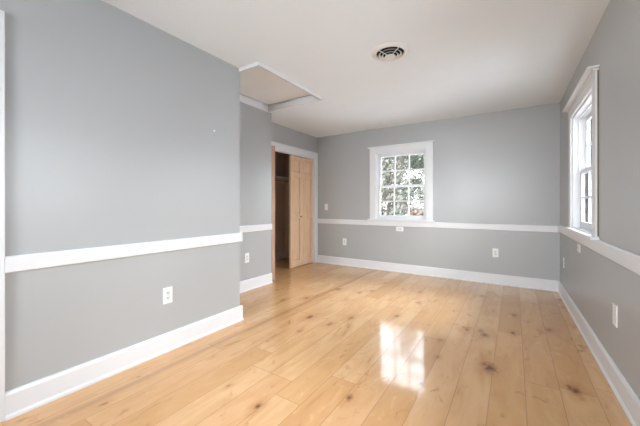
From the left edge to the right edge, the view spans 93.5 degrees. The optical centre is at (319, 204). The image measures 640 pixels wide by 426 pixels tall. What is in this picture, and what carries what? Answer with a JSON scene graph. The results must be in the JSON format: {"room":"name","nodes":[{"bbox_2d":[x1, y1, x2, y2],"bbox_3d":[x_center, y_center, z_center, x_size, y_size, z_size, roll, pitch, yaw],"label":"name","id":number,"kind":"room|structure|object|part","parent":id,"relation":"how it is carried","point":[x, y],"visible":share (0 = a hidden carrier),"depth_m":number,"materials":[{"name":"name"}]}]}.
{"room":"empty bedroom","nodes":[
{"label":"empty bedroom","id":0,"kind":"room"},
{"bbox_2d":[0,0,239,391],"bbox_3d":[-2.067,-0.102,1.597,0.705,2.455,3.645,0,0,33],"label":"wall","id":1,"kind":"structure","parent":0,"point":[111,116],"depth_m":1.97,"materials":[{"name":"grey paint"}]},
{"bbox_2d":[0,10,4,421],"bbox_3d":[-1.926,0.058,1.146,0.020,2.135,1.020,0,0,33],"label":"door frame","id":2,"kind":"structure","parent":1,"relation":"attached to","point":[2,13],"depth_m":1.56,"materials":[{"name":"white paint"}]},
{"bbox_2d":[5,233,242,273],"bbox_3d":[-1.504,0.315,2.453,0.724,0.089,1.634,0,0,33],"label":"chair rail","id":3,"kind":"object","parent":1,"relation":"attached to","point":[25,262],"visible":0.82,"depth_m":1.96,"materials":[{"name":"white paint"}]},
{"bbox_2d":[5,273,272,420],"bbox_3d":[-1.170,1.054,2.964,0.731,0.142,2.855,0,0,33],"label":"baseboard","id":4,"kind":"structure","parent":1,"relation":"attached to","point":[20,400],"depth_m":2.00,"materials":[{"name":"white paint"}]},
{"bbox_2d":[163,286,172,304],"bbox_3d":[-1.174,0.697,2.323,0.009,0.124,0.074,0,0,33],"label":"wall outlet","id":5,"kind":"object","parent":1,"relation":"attached to","point":[168,291],"visible":1,"depth_m":2.32,"materials":[{"name":"white plastic"}]},
{"bbox_2d":[240,102,270,280],"bbox_3d":[-1.223,-0.102,3.959,0.435,2.455,1.480,0,0,33],"label":"wall","id":6,"kind":"structure","parent":0,"point":[255,123],"depth_m":4.08,"materials":[{"name":"grey paint"}]},
{"bbox_2d":[245,253,248,262],"bbox_3d":[-0.960,0.695,3.958,0.009,0.124,0.074,0,0,33],"label":"wall outlet","id":7,"kind":"object","parent":6,"relation":"attached to","point":[246,254],"visible":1,"depth_m":3.95,"materials":[{"name":"white plastic"}]},
{"bbox_2d":[240,224,271,232],"bbox_3d":[-1.027,0.315,3.844,0.019,0.089,1.221,0,0,33],"label":"chair rail","id":8,"kind":"object","parent":6,"relation":"attached to","point":[262,227],"visible":0.4,"depth_m":4.07,"materials":[{"name":"white paint"}]},
{"bbox_2d":[275,153,288,257],"bbox_3d":[-0.945,-0.102,5.558,0.830,2.455,1.930,0,0,33],"label":"wall","id":9,"kind":"structure","parent":0,"point":[281,160],"depth_m":6.36,"materials":[{"name":"paint"}]},
{"bbox_2d":[275,251,284,259],"bbox_3d":[-1.207,1.054,5.709,0.026,0.142,1.680,0,0,33],"label":"baseboard","id":10,"kind":"structure","parent":9,"relation":"attached to","point":[279,255],"depth_m":6.27,"materials":[{"name":"white paint"}]},
{"bbox_2d":[275,176,288,182],"bbox_3d":[-1.083,-0.515,5.629,0.319,0.080,1.678,0,0,33],"label":"closet shelf","id":11,"kind":"object","parent":9,"relation":"attached to","point":[276,177],"visible":0.21,"depth_m":6.08,"materials":[{"name":"white paint"}]},
{"bbox_2d":[271,122,316,152],"bbox_3d":[-0.532,-0.102,5.322,0.120,2.455,1.560,0,0,33],"label":"wall","id":12,"kind":"structure","parent":0,"point":[280,134],"depth_m":5.29,"materials":[{"name":"grey paint"}]},
{"bbox_2d":[271,145,274,280],"bbox_3d":[-0.807,0.117,4.556,0.078,1.985,0.361,0,0,-43],"label":"door frame","id":13,"kind":"structure","parent":12,"relation":"in","point":[272,146],"depth_m":4.45,"materials":[{"name":"brown wood"}]},
{"bbox_2d":[271,141,317,262],"bbox_3d":[-0.553,0.052,5.264,0.148,2.145,1.678,0,0,33],"label":"door frame","id":14,"kind":"structure","parent":12,"relation":"attached to","point":[282,148],"depth_m":5.84,"materials":[{"name":"white paint"}]},
{"bbox_3d":[-0.544,-0.879,5.303,0.030,0.012,1.345,0,0,33],"label":"door track","id":15,"kind":"object","parent":12,"relation":"attached to","visible":0},
{"bbox_2d":[289,155,312,267],"bbox_3d":[-0.348,0.118,5.564,0.083,2.010,0.690,0,0,33],"label":"door","id":16,"kind":"structure","parent":15,"relation":"hanging from","point":[300,169],"depth_m":5.54,"materials":[{"name":"brown wood"}]},
{"bbox_2d":[0,258,631,425],"bbox_3d":[-0.560,1.185,2.362,4.980,0.120,6.885,0,0,33],"label":"floor","id":17,"kind":"structure","parent":0,"point":[319,344],"depth_m":2.07,"materials":[{"name":"brown wood"}]},
{"bbox_2d":[102,0,609,137],"bbox_3d":[-0.560,-1.400,2.362,4.980,0.140,6.885,0,0,33],"label":"ceiling","id":18,"kind":"structure","parent":0,"point":[464,57],"depth_m":2.56,"materials":[{"name":"paint"}]},
{"bbox_2d":[239,61,323,111],"bbox_3d":[-0.654,-1.381,3.545,0.969,0.169,1.189,0,0,33],"label":"attic hatch","id":19,"kind":"object","parent":18,"relation":"attached to","point":[259,82],"visible":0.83,"depth_m":3.70,"materials":[{"name":"paint"}]},
{"bbox_3d":[-0.683,-1.313,2.873,0.236,0.034,0.028,0,0,33],"label":"moulding","id":20,"kind":"part","parent":19,"relation":"part of","materials":[{"name":"white paint"}]},
{"bbox_3d":[-0.656,-1.428,3.555,0.911,0.014,1.131,0,0,33],"label":"hatch panel","id":21,"kind":"part","parent":19,"relation":"part of","materials":[{"name":"paint"}]},
{"bbox_3d":[-0.277,-1.313,3.260,0.026,0.034,1.119,0,0,33],"label":"moulding","id":22,"kind":"part","parent":19,"relation":"part of","materials":[{"name":"white paint"}]},
{"bbox_2d":[371,42,408,61],"bbox_3d":[0.610,-1.306,2.617,0.320,0.048,0.320,0,0,33],"label":"ceiling vent","id":23,"kind":"object","parent":18,"relation":"in","point":[391,51],"visible":1,"depth_m":2.59,"materials":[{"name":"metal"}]},
{"bbox_2d":[317,102,559,280],"bbox_3d":[1.585,-0.102,4.980,4.050,2.455,0.160,0,0,33],"label":"wall","id":24,"kind":"structure","parent":0,"point":[499,167],"depth_m":4.49,"materials":[{"name":"grey paint"}]},
{"bbox_2d":[317,255,558,291],"bbox_3d":[1.518,1.054,4.913,3.770,0.142,0.026,0,0,33],"label":"baseboard","id":25,"kind":"structure","parent":24,"relation":"attached to","point":[507,280],"depth_m":4.60,"materials":[{"name":"white paint"}]},
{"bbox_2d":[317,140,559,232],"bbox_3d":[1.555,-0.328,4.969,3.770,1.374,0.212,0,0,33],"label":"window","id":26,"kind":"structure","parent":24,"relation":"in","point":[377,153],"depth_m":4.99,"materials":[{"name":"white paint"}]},
{"bbox_3d":[1.367,0.254,5.090,1.130,0.030,0.212,0,0,33],"label":"sill","id":27,"kind":"part","parent":26,"relation":"part of","materials":[{"name":"white paint"}]},
{"bbox_3d":[1.382,-0.335,5.112,0.870,1.150,0.159,0,0,33],"label":"frame","id":28,"kind":"part","parent":26,"relation":"part of","materials":[{"name":"white paint"}]},
{"bbox_3d":[1.379,-0.052,5.107,0.822,0.581,0.030,0,0,33],"label":"sash","id":29,"kind":"part","parent":26,"relation":"part of","materials":[{"name":"white paint"}]},
{"bbox_3d":[1.326,-1.002,5.026,1.140,0.027,0.045,0,0,33],"label":"cap moulding","id":30,"kind":"part","parent":26,"relation":"part of","materials":[{"name":"white paint"}]},
{"bbox_3d":[1.401,-0.597,5.142,0.822,0.580,0.030,0,0,33],"label":"sash","id":31,"kind":"part","parent":26,"relation":"part of","materials":[{"name":"white paint"}]},
{"bbox_2d":[492,248,497,256],"bbox_3d":[2.501,0.682,4.290,0.074,0.124,0.009,0,0,33],"label":"wall outlet","id":32,"kind":"object","parent":24,"relation":"attached to","point":[494,250],"visible":1,"depth_m":4.29,"materials":[{"name":"white plastic"}]},
{"bbox_2d":[560,0,639,399],"bbox_3d":[1.431,-0.102,1.081,0.160,2.455,6.565,0,0,32],"label":"wall","id":33,"kind":"structure","parent":0,"point":[593,281],"depth_m":1.88,"materials":[{"name":"grey paint"}]},
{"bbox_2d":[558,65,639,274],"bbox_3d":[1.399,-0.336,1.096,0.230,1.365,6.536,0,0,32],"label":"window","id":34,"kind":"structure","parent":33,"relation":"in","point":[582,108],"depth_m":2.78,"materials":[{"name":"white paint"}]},
{"bbox_3d":[2.329,-1.004,2.725,0.070,0.027,1.245,0,0,32],"label":"cap moulding","id":35,"kind":"part","parent":34,"relation":"part of","materials":[{"name":"white paint"}]},
{"bbox_3d":[2.404,0.244,2.678,0.212,0.030,1.235,0,0,32],"label":"sill","id":36,"kind":"part","parent":34,"relation":"part of","materials":[{"name":"white paint"}]},
{"bbox_3d":[2.426,-0.340,2.664,0.159,1.140,0.975,0,0,32],"label":"frame","id":37,"kind":"part","parent":34,"relation":"part of","materials":[{"name":"white paint"}]},
{"bbox_3d":[2.422,-0.060,2.667,0.030,0.576,0.927,0,0,32],"label":"sash","id":38,"kind":"part","parent":34,"relation":"part of","materials":[{"name":"white paint"}]},
{"bbox_3d":[2.422,-0.073,2.667,0.004,0.486,0.851,0,0,32],"label":"glass","id":39,"kind":"part","parent":34,"relation":"part of","materials":[{"name":"glass"}]},
{"bbox_3d":[2.456,-0.600,2.645,0.030,0.575,0.927,0,0,32],"label":"sash","id":40,"kind":"part","parent":34,"relation":"part of","materials":[{"name":"white paint"}]},
{"bbox_3d":[2.456,-0.595,2.645,0.004,0.502,0.851,0,0,32],"label":"glass","id":41,"kind":"part","parent":34,"relation":"part of","materials":[{"name":"glass"}]},
{"bbox_2d":[558,281,639,425],"bbox_3d":[1.348,1.054,1.124,0.027,0.142,6.529,0,0,32],"label":"baseboard","id":42,"kind":"structure","parent":33,"relation":"attached to","point":[627,398],"depth_m":1.96,"materials":[{"name":"white paint"}]},
{"bbox_2d":[613,302,617,327],"bbox_3d":[1.822,0.678,1.860,0.008,0.134,0.080,0,0,32],"label":"wall outlet","id":43,"kind":"object","parent":33,"relation":"attached to","point":[615,307],"visible":1,"depth_m":1.84,"materials":[{"name":"white plastic"}]},
{"label":"outside","id":44,"kind":"structure","parent":0,"visible":0},
{"bbox_3d":[12.048,4.225,27.926,130.000,0.200,120.000,0,0,33],"label":"ground","id":45,"kind":"structure","parent":44,"visible":0},
{"bbox_2d":[381,155,422,215],"bbox_3d":[2.067,0.324,11.726,4.688,7.612,4.518,0,0,-6],"label":"tree","id":46,"kind":"object","parent":45,"relation":"on","point":[399,179],"visible":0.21,"depth_m":11.13,"materials":[{"name":"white plant"}]},
{"bbox_2d":[381,154,423,215],"bbox_3d":[5.165,-0.808,20.423,5.604,9.876,5.456,0,0,33],"label":"tree","id":47,"kind":"object","parent":45,"relation":"on","point":[420,163],"visible":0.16,"depth_m":19.57,"materials":[{"name":"green plant"}]},
{"bbox_2d":[385,157,423,214],"bbox_3d":[8.905,-4.125,39.286,8.939,16.510,8.634,0,0,-15],"label":"tree","id":48,"kind":"object","parent":45,"relation":"on","point":[402,167],"visible":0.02,"depth_m":37.10,"materials":[{"name":"green plant"}]},
{"bbox_2d":[403,166,423,211],"bbox_3d":[18.000,-3.653,50.272,8.864,15.565,8.724,0,0,33],"label":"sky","id":49,"kind":"structure","parent":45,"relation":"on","point":[422,171],"depth_m":48.50,"materials":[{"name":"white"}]}
]}

